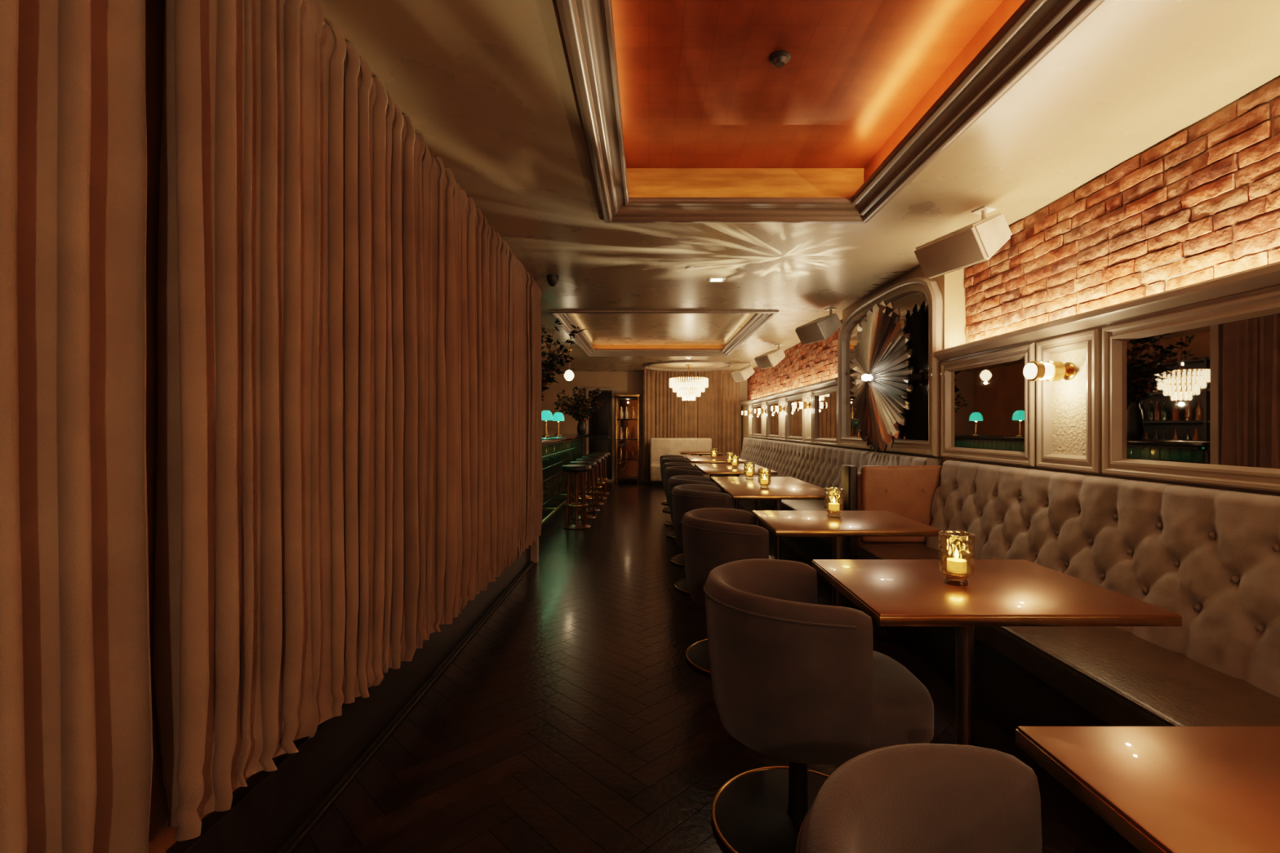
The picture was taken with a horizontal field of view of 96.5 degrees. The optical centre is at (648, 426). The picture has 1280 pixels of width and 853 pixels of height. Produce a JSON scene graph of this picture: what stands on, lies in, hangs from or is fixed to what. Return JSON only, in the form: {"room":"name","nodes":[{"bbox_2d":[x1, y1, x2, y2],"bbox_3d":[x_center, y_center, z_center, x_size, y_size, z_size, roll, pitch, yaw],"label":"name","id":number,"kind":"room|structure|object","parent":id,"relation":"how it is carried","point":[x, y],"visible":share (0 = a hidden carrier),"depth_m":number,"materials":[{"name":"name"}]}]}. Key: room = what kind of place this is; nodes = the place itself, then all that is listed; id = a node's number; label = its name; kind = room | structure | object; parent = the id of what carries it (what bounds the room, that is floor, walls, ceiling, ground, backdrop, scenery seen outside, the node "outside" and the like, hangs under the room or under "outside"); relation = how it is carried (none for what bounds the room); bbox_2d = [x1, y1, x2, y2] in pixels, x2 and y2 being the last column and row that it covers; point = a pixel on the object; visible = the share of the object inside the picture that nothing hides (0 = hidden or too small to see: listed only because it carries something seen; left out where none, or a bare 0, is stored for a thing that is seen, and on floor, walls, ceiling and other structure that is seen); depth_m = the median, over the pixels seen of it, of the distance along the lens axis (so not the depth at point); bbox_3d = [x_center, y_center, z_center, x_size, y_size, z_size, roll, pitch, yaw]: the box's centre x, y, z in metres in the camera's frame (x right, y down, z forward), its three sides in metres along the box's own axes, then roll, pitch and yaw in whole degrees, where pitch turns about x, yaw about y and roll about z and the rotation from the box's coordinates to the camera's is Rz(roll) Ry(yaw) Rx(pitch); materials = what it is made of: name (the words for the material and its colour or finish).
{"room":"cocktail lounge","nodes":[
{"label":"cocktail lounge","id":0,"kind":"room"},
{"bbox_2d":[145,0,538,852],"bbox_3d":[-1.155,0.000,1.750,0.270,2.500,7.100,0,0,0],"label":"wall","id":1,"kind":"structure","parent":0,"point":[161,837],"depth_m":1.26,"materials":[{"name":"brown paint"}]},
{"bbox_2d":[166,546,534,852],"bbox_3d":[-1.088,1.120,1.710,0.084,0.260,7.020,0,0,0],"label":"baseboard","id":2,"kind":"structure","parent":1,"relation":"attached to","point":[277,809],"depth_m":1.93,"materials":[{"name":"brown wood"}]},
{"bbox_2d":[541,371,747,481],"bbox_3d":[-0.475,0.000,13.050,5.650,2.500,0.100,0,0,0],"label":"wall","id":3,"kind":"structure","parent":0,"point":[623,382],"depth_m":13.00,"materials":[{"name":"beige paint"}]},
{"bbox_2d":[586,387,614,481],"bbox_3d":[-1.100,0.190,12.913,0.640,2.120,0.154,0,0,0],"label":"door","id":4,"kind":"structure","parent":3,"relation":"in","point":[602,422],"depth_m":12.89,"materials":[{"name":"brown wood"}]},
{"bbox_2d":[290,481,1141,852],"bbox_3d":[-0.475,1.310,5.600,5.650,0.120,15.000,0,0,0],"label":"floor","id":5,"kind":"structure","parent":0,"point":[576,717],"depth_m":2.33,"materials":[{"name":"brown wood"}]},
{"bbox_2d":[541,434,591,528],"bbox_3d":[-1.515,0.700,8.400,0.730,1.100,5.800,0,0,0],"label":"bar counter","id":6,"kind":"object","parent":5,"relation":"on","point":[557,451],"depth_m":7.94,"materials":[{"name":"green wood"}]},
{"bbox_2d":[541,410,552,435],"bbox_3d":[-1.600,-0.050,8.900,0.210,0.400,0.210,0,0,0],"label":"table lamp","id":7,"kind":"object","parent":6,"relation":"on","point":[545,415],"visible":0.9,"depth_m":8.83,"materials":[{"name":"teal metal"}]},
{"bbox_2d":[552,412,564,435],"bbox_3d":[-1.600,-0.050,10.100,0.210,0.400,0.210,0,0,0],"label":"table lamp","id":8,"kind":"object","parent":6,"relation":"on","point":[557,416],"visible":1,"depth_m":10.04,"materials":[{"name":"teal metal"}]},
{"bbox_2d":[541,318,586,400],"bbox_3d":[-1.289,-0.536,6.569,1.335,1.372,1.024,0,0,28],"label":"branch arrangement","id":9,"kind":"object","parent":6,"relation":"on","point":[551,367],"visible":0.2,"depth_m":6.38,"materials":[{"name":"black plant"}]},
{"bbox_2d":[553,386,604,434],"bbox_3d":[-1.354,-0.302,11.006,0.964,0.904,1.122,0,0,-16],"label":"branch arrangement","id":10,"kind":"object","parent":6,"relation":"on","point":[582,406],"visible":0.98,"depth_m":10.87,"materials":[{"name":"black plant"}]},
{"bbox_2d":[561,464,591,529],"bbox_3d":[-0.900,0.862,7.100,0.374,0.777,0.374,0,0,0],"label":"bar stool","id":11,"kind":"object","parent":5,"relation":"on","point":[575,468],"visible":1,"depth_m":7.03,"materials":[{"name":"brown wood"}]},
{"bbox_2d":[568,461,596,519],"bbox_3d":[-0.900,0.862,7.800,0.374,0.777,0.374,0,0,-44],"label":"bar stool","id":12,"kind":"object","parent":5,"relation":"on","point":[593,464],"visible":0.62,"depth_m":7.74,"materials":[{"name":"brown wood"}]},
{"bbox_2d":[575,457,600,512],"bbox_3d":[-0.900,0.862,8.500,0.374,0.777,0.374,0,0,34],"label":"bar stool","id":13,"kind":"object","parent":5,"relation":"on","point":[588,508],"visible":0.6,"depth_m":8.46,"materials":[{"name":"brown wood"}]},
{"bbox_2d":[581,455,604,505],"bbox_3d":[-0.900,0.862,9.200,0.374,0.777,0.374,0,0,22],"label":"bar stool","id":14,"kind":"object","parent":5,"relation":"on","point":[602,458],"visible":0.48,"depth_m":9.15,"materials":[{"name":"brown wood"}]},
{"bbox_2d":[586,453,608,499],"bbox_3d":[-0.900,0.862,9.900,0.374,0.777,0.374,0,0,10],"label":"bar stool","id":15,"kind":"object","parent":5,"relation":"on","point":[605,455],"visible":0.38,"depth_m":9.88,"materials":[{"name":"brown wood"}]},
{"bbox_2d":[590,452,610,494],"bbox_3d":[-0.900,0.862,10.600,0.374,0.777,0.374,0,0,-2],"label":"bar stool","id":16,"kind":"object","parent":5,"relation":"on","point":[608,454],"visible":0.5,"depth_m":10.50,"materials":[{"name":"brown wood"}]},
{"bbox_2d":[614,394,639,483],"bbox_3d":[-0.480,0.270,12.735,0.540,1.960,0.430,0,0,0],"label":"display cabinet","id":17,"kind":"object","parent":5,"relation":"on","point":[627,406],"visible":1,"depth_m":12.92,"materials":[{"name":"brown wood"}]},
{"bbox_2d":[659,454,685,505],"bbox_3d":[0.509,0.860,9.300,0.672,0.780,0.594,0,0,0],"label":"barrel chair","id":18,"kind":"object","parent":5,"relation":"on","point":[664,502],"visible":0.17,"depth_m":9.24,"materials":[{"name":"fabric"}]},
{"bbox_2d":[660,457,690,512],"bbox_3d":[0.509,0.860,8.500,0.672,0.780,0.594,0,0,0],"label":"barrel chair","id":19,"kind":"object","parent":5,"relation":"on","point":[666,460],"visible":0.27,"depth_m":8.40,"materials":[{"name":"fabric"}]},
{"bbox_2d":[662,462,697,526],"bbox_3d":[0.509,0.860,7.352,0.672,0.780,0.594,0,0,-3],"label":"barrel chair","id":20,"kind":"object","parent":5,"relation":"on","point":[668,522],"visible":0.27,"depth_m":7.28,"materials":[{"name":"fabric"}]},
{"bbox_2d":[649,438,714,486],"bbox_3d":[0.690,0.750,12.200,1.340,1.000,0.600,0,0,0],"label":"banquette","id":21,"kind":"object","parent":5,"relation":"on","point":[658,446],"visible":0.58,"depth_m":12.30,"materials":[{"name":"white leather"}]},
{"bbox_2d":[663,466,703,538],"bbox_3d":[0.509,0.860,6.550,0.672,0.780,0.594,0,0,0],"label":"barrel chair","id":22,"kind":"object","parent":5,"relation":"on","point":[669,472],"visible":0.33,"depth_m":6.42,"materials":[{"name":"fabric"}]},
{"bbox_2d":[679,451,723,463],"bbox_3d":[1.015,0.875,11.250,0.804,0.750,0.704,0,0,0],"label":"dining table","id":23,"kind":"object","parent":5,"relation":"on","point":[700,453],"visible":0.51,"depth_m":10.94,"materials":[{"name":"brown wood"}]},
{"bbox_2d":[671,484,732,594],"bbox_3d":[0.509,0.860,4.451,0.672,0.780,0.594,0,0,-2],"label":"barrel chair","id":24,"kind":"object","parent":5,"relation":"on","point":[686,498],"visible":0.38,"depth_m":4.27,"materials":[{"name":"fabric"}]},
{"bbox_2d":[667,475,736,566],"bbox_3d":[0.509,0.860,5.300,0.672,0.780,0.594,0,0,0],"label":"barrel chair","id":25,"kind":"object","parent":5,"relation":"on","point":[674,481],"visible":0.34,"depth_m":5.22,"materials":[{"name":"fabric"}]},
{"bbox_2d":[685,456,746,487],"bbox_3d":[1.015,0.875,8.950,0.804,0.750,1.304,0,0,0],"label":"dining table","id":26,"kind":"object","parent":5,"relation":"on","point":[717,460],"visible":0.34,"depth_m":8.58,"materials":[{"name":"brown wood"}]},
{"bbox_2d":[710,448,717,457],"bbox_3d":[1.000,0.420,8.800,0.103,0.160,0.103,0,0,0],"label":"candle holder","id":27,"kind":"object","parent":26,"relation":"on","point":[713,455],"visible":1,"depth_m":8.79,"materials":[{"name":"gold glass"}]},
{"bbox_2d":[680,507,768,675],"bbox_3d":[0.509,0.860,3.078,0.672,0.780,0.594,0,0,2],"label":"barrel chair","id":28,"kind":"object","parent":5,"relation":"on","point":[713,538],"visible":0.44,"depth_m":2.89,"materials":[{"name":"fabric"}]},
{"bbox_2d":[694,463,777,509],"bbox_3d":[1.015,0.875,7.000,0.804,0.750,1.404,0,0,0],"label":"dining table","id":29,"kind":"object","parent":5,"relation":"on","point":[726,469],"visible":0.34,"depth_m":6.60,"materials":[{"name":"brown wood"}]},
{"bbox_2d":[725,452,733,464],"bbox_3d":[1.050,0.420,7.400,0.103,0.160,0.103,0,0,0],"label":"candle holder","id":30,"kind":"object","parent":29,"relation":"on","point":[729,460],"visible":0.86,"depth_m":7.38,"materials":[{"name":"gold glass"}]},
{"bbox_2d":[730,454,738,468],"bbox_3d":[1.020,0.420,6.800,0.103,0.160,0.103,0,0,0],"label":"candle holder","id":31,"kind":"object","parent":29,"relation":"on","point":[734,464],"visible":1,"depth_m":6.78,"materials":[{"name":"gold glass"}]},
{"bbox_2d":[710,476,840,559],"bbox_3d":[1.015,0.875,4.925,0.804,0.750,1.554,0,0,0],"label":"dining table","id":32,"kind":"object","parent":5,"relation":"on","point":[780,488],"visible":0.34,"depth_m":4.50,"materials":[{"name":"polished wood"},{"name":"aged brass"},{"name":"black metal"}]},
{"bbox_2d":[743,462,755,479],"bbox_3d":[0.950,0.420,5.400,0.103,0.160,0.103,0,0,0],"label":"candle holder","id":33,"kind":"object","parent":32,"relation":"on","point":[748,473],"visible":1,"depth_m":5.38,"materials":[{"name":"gold glass"}]},
{"bbox_2d":[758,468,770,488],"bbox_3d":[0.930,0.420,4.600,0.103,0.160,0.103,0,0,0],"label":"candle holder","id":34,"kind":"object","parent":32,"relation":"on","point":[764,482],"visible":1,"depth_m":4.58,"materials":[{"name":"gold glass"}]},
{"bbox_2d":[703,558,933,852],"bbox_3d":[0.509,0.860,1.800,0.672,0.780,0.594,0,0,0],"label":"barrel chair","id":35,"kind":"object","parent":5,"relation":"on","point":[797,680],"visible":0.91,"depth_m":1.59,"materials":[{"name":"fabric"}]},
{"bbox_2d":[720,437,942,565],"bbox_3d":[1.742,0.738,7.940,0.705,1.025,7.720,0,0,0],"label":"banquette","id":36,"kind":"object","parent":5,"relation":"on","point":[820,466],"visible":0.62,"depth_m":6.14,"materials":[{"name":"beige fabric"}]},
{"bbox_2d":[751,511,942,606],"bbox_3d":[1.015,0.875,3.080,0.804,0.750,0.644,0,0,0],"label":"dining table","id":37,"kind":"object","parent":5,"relation":"on","point":[780,523],"visible":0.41,"depth_m":2.97,"materials":[{"name":"polished wood"},{"name":"aged brass"},{"name":"black metal"}]},
{"bbox_2d":[824,487,844,518],"bbox_3d":[1.020,0.420,3.150,0.103,0.160,0.103,0,0,0],"label":"candle holder","id":38,"kind":"object","parent":37,"relation":"on","point":[833,507],"visible":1,"depth_m":3.13,"materials":[{"name":"gold glass"}]},
{"bbox_2d":[841,464,942,609],"bbox_3d":[1.710,0.757,3.949,0.700,0.985,0.222,0,0,0],"label":"divider","id":39,"kind":"object","parent":5,"relation":"on","point":[908,491],"visible":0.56,"depth_m":3.85,"materials":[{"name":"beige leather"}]},
{"bbox_2d":[795,742,1042,852],"bbox_3d":[0.499,0.860,0.602,0.672,0.780,0.594,0,0,-3],"label":"barrel chair","id":40,"kind":"object","parent":5,"relation":"on","point":[922,797],"visible":1,"depth_m":0.82,"materials":[{"name":"fabric"}]},
{"bbox_2d":[812,560,1182,842],"bbox_3d":[1.015,0.875,1.835,0.804,0.750,0.634,0,0,0],"label":"dining table","id":41,"kind":"object","parent":5,"relation":"on","point":[892,593],"visible":0.56,"depth_m":1.72,"materials":[{"name":"polished wood"},{"name":"aged brass"},{"name":"black metal"}]},
{"bbox_2d":[938,530,975,586],"bbox_3d":[0.980,0.420,1.820,0.103,0.160,0.103,0,0,0],"label":"candle holder","id":42,"kind":"object","parent":41,"relation":"on","point":[956,567],"visible":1,"depth_m":1.81,"materials":[{"name":"clear glass"}]},
{"bbox_2d":[857,460,1279,739],"bbox_3d":[1.742,0.738,1.165,0.705,1.025,5.330,0,0,0],"label":"banquette","id":43,"kind":"object","parent":5,"relation":"on","point":[1210,557],"visible":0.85,"depth_m":2.09,"materials":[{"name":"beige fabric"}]},
{"bbox_2d":[1015,726,1279,852],"bbox_3d":[1.015,0.875,0.642,0.804,0.750,0.629,0,0,0],"label":"dining table","id":44,"kind":"object","parent":5,"relation":"on","point":[1163,789],"visible":1,"depth_m":0.82,"materials":[{"name":"brown wood"}]},
{"bbox_2d":[318,0,1279,371],"bbox_3d":[-0.475,-1.280,5.600,5.650,0.060,15.000,0,0,0],"label":"ceiling","id":45,"kind":"structure","parent":0,"point":[488,86],"depth_m":2.57,"materials":[{"name":"paint"}]},
{"bbox_2d":[546,274,559,286],"bbox_3d":[-0.800,-1.206,4.750,0.100,0.088,0.100,0,0,0],"label":"security camera","id":46,"kind":"object","parent":45,"relation":"attached to","point":[553,280],"visible":1,"depth_m":4.71,"materials":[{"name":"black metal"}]},
{"bbox_2d":[564,349,573,381],"bbox_3d":[-1.300,-0.995,9.300,0.166,0.510,0.166,0,0,0],"label":"globe pendant light","id":47,"kind":"object","parent":45,"relation":"hanging from","point":[569,375],"visible":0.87,"depth_m":9.25,"materials":[{"name":"white glass"}]},
{"bbox_2d":[548,311,778,356],"bbox_3d":[0.160,-1.343,8.100,2.490,0.234,3.870,0,0,0],"label":"ceiling panel","id":48,"kind":"object","parent":45,"relation":"attached to","point":[606,333],"visible":0.73,"depth_m":8.41,"materials":[{"name":"paint"}]},
{"bbox_2d":[643,369,697,482],"bbox_3d":[0.468,-0.006,12.673,1.191,2.480,0.270,0,0,0],"label":"curtain","id":49,"kind":"object","parent":45,"relation":"hanging from","point":[665,415],"visible":0.52,"depth_m":12.68,"materials":[{"name":"fabric"}]},
{"bbox_2d":[643,360,733,371],"bbox_3d":[0.800,-1.240,11.700,1.820,0.060,1.820,0,0,0],"label":"ceiling medallion","id":50,"kind":"object","parent":45,"relation":"attached to","point":[667,366],"depth_m":11.77,"materials":[{"name":"beige paint"}]},
{"bbox_2d":[669,364,708,400],"bbox_3d":[0.802,-0.885,11.500,0.783,0.730,0.784,0,0,0],"label":"crystal chandelier","id":51,"kind":"object","parent":45,"relation":"hanging from","point":[702,383],"visible":1,"depth_m":11.29,"materials":[{"name":"white glass"}]},
{"bbox_2d":[707,277,725,282],"bbox_3d":[0.576,-1.247,4.860,0.140,0.006,0.140,0,0,0],"label":"recessed light","id":52,"kind":"object","parent":45,"relation":"in","point":[710,279],"visible":1,"depth_m":4.86,"materials":[{"name":"white plastic"}]},
{"bbox_2d":[697,370,739,476],"bbox_3d":[1.534,-0.005,12.718,0.973,2.482,0.114,0,0,0],"label":"curtain","id":53,"kind":"object","parent":45,"relation":"hanging from","point":[718,406],"visible":0.63,"depth_m":12.72,"materials":[{"name":"fabric"}]},
{"bbox_2d":[731,362,754,382],"bbox_3d":[1.860,-1.066,11.172,0.369,0.368,0.434,0,0,-17],"label":"wall speaker","id":54,"kind":"object","parent":45,"relation":"hanging from","point":[743,374],"visible":1,"depth_m":11.02,"materials":[{"name":"white plastic"}]},
{"bbox_2d":[754,343,785,369],"bbox_3d":[1.860,-1.066,8.672,0.369,0.368,0.434,0,0,-17],"label":"wall speaker","id":55,"kind":"object","parent":45,"relation":"hanging from","point":[771,358],"visible":1,"depth_m":8.53,"materials":[{"name":"white plastic"}]},
{"bbox_2d":[795,307,841,345],"bbox_3d":[1.810,-1.066,6.022,0.369,0.368,0.434,0,0,-17],"label":"wall speaker","id":56,"kind":"object","parent":45,"relation":"hanging from","point":[820,329],"visible":1,"depth_m":5.88,"materials":[{"name":"white plastic"}]},
{"bbox_2d":[555,0,1105,222],"bbox_3d":[0.527,-1.403,1.315,1.595,0.354,4.300,0,0,0],"label":"coffer","id":57,"kind":"object","parent":45,"relation":"attached to","point":[686,116],"visible":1,"depth_m":2.53,"materials":[{"name":"orange paint"}]},
{"bbox_2d":[768,50,791,67],"bbox_3d":[0.550,-1.535,2.400,0.090,0.030,0.090,0,0,0],"label":"smoke detector","id":58,"kind":"object","parent":57,"relation":"attached to","point":[779,59],"visible":1,"depth_m":2.38,"materials":[{"name":"black metal"}]},
{"bbox_2d":[914,205,1012,279],"bbox_3d":[1.810,-1.066,3.252,0.369,0.368,0.434,0,0,-17],"label":"wall speaker","id":59,"kind":"object","parent":45,"relation":"hanging from","point":[976,242],"visible":1,"depth_m":3.12,"materials":[{"name":"white plastic"}]},
{"bbox_3d":[-1.030,-1.244,1.870,0.060,0.012,6.540,0,0,0],"label":"trim","id":60,"kind":"structure","parent":45,"relation":"attached to","visible":0},
{"bbox_2d":[0,0,153,852],"bbox_3d":[-1.003,-0.143,0.795,0.160,2.205,0.581,0,0,0],"label":"curtain","id":61,"kind":"object","parent":60,"relation":"hanging from","point":[77,754],"visible":1,"depth_m":0.94,"materials":[{"name":"fabric"}]},
{"bbox_2d":[152,0,426,840],"bbox_3d":[-1.008,-0.148,1.846,0.173,2.197,1.322,0,0,0],"label":"curtain","id":62,"kind":"object","parent":60,"relation":"hanging from","point":[291,571],"visible":1,"depth_m":1.46,"materials":[{"name":"fabric"}]},
{"bbox_2d":[421,138,509,640],"bbox_3d":[-0.995,-0.137,3.145,0.142,2.218,1.377,0,0,0],"label":"curtain","id":63,"kind":"object","parent":60,"relation":"hanging from","point":[465,260],"visible":0.94,"depth_m":3.00,"materials":[{"name":"fabric"}]},
{"bbox_2d":[502,238,542,567],"bbox_3d":[-0.998,-0.132,4.454,0.131,2.227,1.360,0,0,0],"label":"curtain","id":64,"kind":"object","parent":60,"relation":"hanging from","point":[524,294],"visible":0.82,"depth_m":4.40,"materials":[{"name":"fabric"}]},
{"bbox_2d":[741,75,1279,496],"bbox_3d":[2.225,0.000,5.600,0.250,2.500,14.800,0,0,0],"label":"wall","id":65,"kind":"structure","parent":0,"point":[951,285],"depth_m":3.04,"materials":[{"name":"beige paint"}]},
{"bbox_2d":[741,410,751,415],"bbox_3d":[1.985,-0.275,11.600,0.206,0.100,0.100,0,0,0],"label":"wall sconce","id":66,"kind":"object","parent":65,"relation":"attached to","point":[743,412],"visible":0.97,"depth_m":11.57,"materials":[{"name":"white glass"}]},
{"bbox_2d":[748,404,752,437],"bbox_3d":[2.078,-0.117,11.600,0.045,0.665,0.400,0,0,0],"label":"trim","id":67,"kind":"structure","parent":65,"relation":"attached to","point":[750,405],"depth_m":11.73,"materials":[{"name":"beige paint"}]},
{"bbox_2d":[751,401,762,438],"bbox_3d":[2.078,-0.117,10.900,0.045,0.665,0.960,0,0,0],"label":"wall mirror","id":68,"kind":"object","parent":65,"relation":"attached to","point":[756,418],"visible":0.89,"depth_m":11.04,"materials":[{"name":"beige paint"}]},
{"bbox_2d":[754,408,765,413],"bbox_3d":[1.985,-0.275,10.200,0.206,0.100,0.100,0,0,0],"label":"wall sconce","id":69,"kind":"object","parent":65,"relation":"attached to","point":[757,411],"visible":0.9,"depth_m":10.16,"materials":[{"name":"white glass"}]},
{"bbox_2d":[761,400,767,439],"bbox_3d":[2.078,-0.117,10.200,0.045,0.665,0.400,0,0,0],"label":"trim","id":70,"kind":"structure","parent":65,"relation":"attached to","point":[763,403],"depth_m":10.33,"materials":[{"name":"beige paint"}]},
{"bbox_2d":[766,398,779,439],"bbox_3d":[2.078,-0.117,9.500,0.045,0.665,0.960,0,0,0],"label":"wall mirror","id":71,"kind":"object","parent":65,"relation":"attached to","point":[772,418],"visible":0.9,"depth_m":9.60,"materials":[{"name":"mirror"}]},
{"bbox_2d":[770,405,784,412],"bbox_3d":[1.985,-0.275,8.800,0.206,0.100,0.100,0,0,0],"label":"wall sconce","id":72,"kind":"object","parent":65,"relation":"attached to","point":[773,408],"visible":0.95,"depth_m":8.77,"materials":[{"name":"white glass"}]},
{"bbox_2d":[779,396,786,440],"bbox_3d":[2.078,-0.117,8.800,0.045,0.665,0.400,0,0,0],"label":"trim","id":73,"kind":"structure","parent":65,"relation":"attached to","point":[782,400],"depth_m":8.89,"materials":[{"name":"beige paint"}]},
{"bbox_2d":[786,392,804,442],"bbox_3d":[2.078,-0.117,8.100,0.045,0.665,0.960,0,0,0],"label":"wall mirror","id":74,"kind":"object","parent":65,"relation":"attached to","point":[794,417],"visible":0.88,"depth_m":8.20,"materials":[{"name":"beige paint"}]},
{"bbox_2d":[793,401,810,408],"bbox_3d":[1.985,-0.275,7.400,0.206,0.100,0.100,0,0,0],"label":"wall sconce","id":75,"kind":"object","parent":65,"relation":"attached to","point":[797,405],"visible":1,"depth_m":7.36,"materials":[{"name":"gold metal"}]},
{"bbox_2d":[803,391,813,443],"bbox_3d":[2.078,-0.117,7.400,0.045,0.665,0.400,0,0,0],"label":"trim","id":76,"kind":"structure","parent":65,"relation":"attached to","point":[808,396],"depth_m":7.47,"materials":[{"name":"beige paint"}]},
{"bbox_2d":[813,385,838,446],"bbox_3d":[2.078,-0.117,6.700,0.045,0.665,0.960,0,0,0],"label":"wall mirror","id":77,"kind":"object","parent":65,"relation":"attached to","point":[824,400],"visible":0.8,"depth_m":6.73,"materials":[{"name":"beige paint"}]},
{"bbox_2d":[837,277,942,456],"bbox_3d":[2.065,-0.487,5.120,0.070,1.405,2.080,0,0,0],"label":"wall mirror","id":78,"kind":"object","parent":65,"relation":"attached to","point":[919,300],"visible":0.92,"depth_m":4.49,"materials":[{"name":"beige paint"}]},
{"bbox_2d":[849,300,914,452],"bbox_3d":[1.930,-0.410,4.778,0.300,1.258,1.256,0,0,0],"label":"lamp","id":79,"kind":"object","parent":78,"relation":"attached to","point":[880,403],"visible":1,"depth_m":4.62,"materials":[{"name":"metal"}]},
{"bbox_2d":[941,342,1036,466],"bbox_3d":[2.078,-0.117,3.550,0.045,0.665,0.960,0,0,0],"label":"wall mirror","id":80,"kind":"object","parent":65,"relation":"attached to","point":[988,403],"visible":0.96,"depth_m":3.48,"materials":[{"name":"mirror"}]},
{"bbox_2d":[739,261,1279,406],"bbox_3d":[2.060,-0.491,5.450,0.080,0.082,14.500,0,0,0],"label":"trim","id":81,"kind":"structure","parent":65,"relation":"attached to","point":[1264,278],"depth_m":2.45,"materials":[{"name":"beige paint"}]},
{"bbox_2d":[746,78,1279,400],"bbox_3d":[2.244,-0.876,5.599,0.033,0.739,14.784,0,0,0],"label":"brick","id":82,"kind":"object","parent":65,"relation":"attached to","point":[1131,173],"depth_m":2.61,"materials":[{"name":"red brick"}]},
{"bbox_2d":[1022,360,1075,381],"bbox_3d":[1.985,-0.275,2.840,0.206,0.100,0.100,0,0,0],"label":"wall sconce","id":83,"kind":"object","parent":65,"relation":"attached to","point":[1034,371],"visible":1,"depth_m":2.81,"materials":[{"name":"gold metal"}]},
{"bbox_2d":[1035,328,1102,473],"bbox_3d":[2.078,-0.117,2.835,0.045,0.665,0.410,0,0,0],"label":"wall panel","id":84,"kind":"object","parent":65,"relation":"attached to","point":[1068,413],"depth_m":2.81,"materials":[{"name":"beige paint"}]},
{"bbox_2d":[1102,288,1279,492],"bbox_3d":[2.078,-0.117,1.400,0.045,0.665,2.400,0,0,0],"label":"wall mirror","id":85,"kind":"object","parent":65,"relation":"attached to","point":[1192,395],"visible":1,"depth_m":2.17,"materials":[{"name":"beige paint"}]}
]}

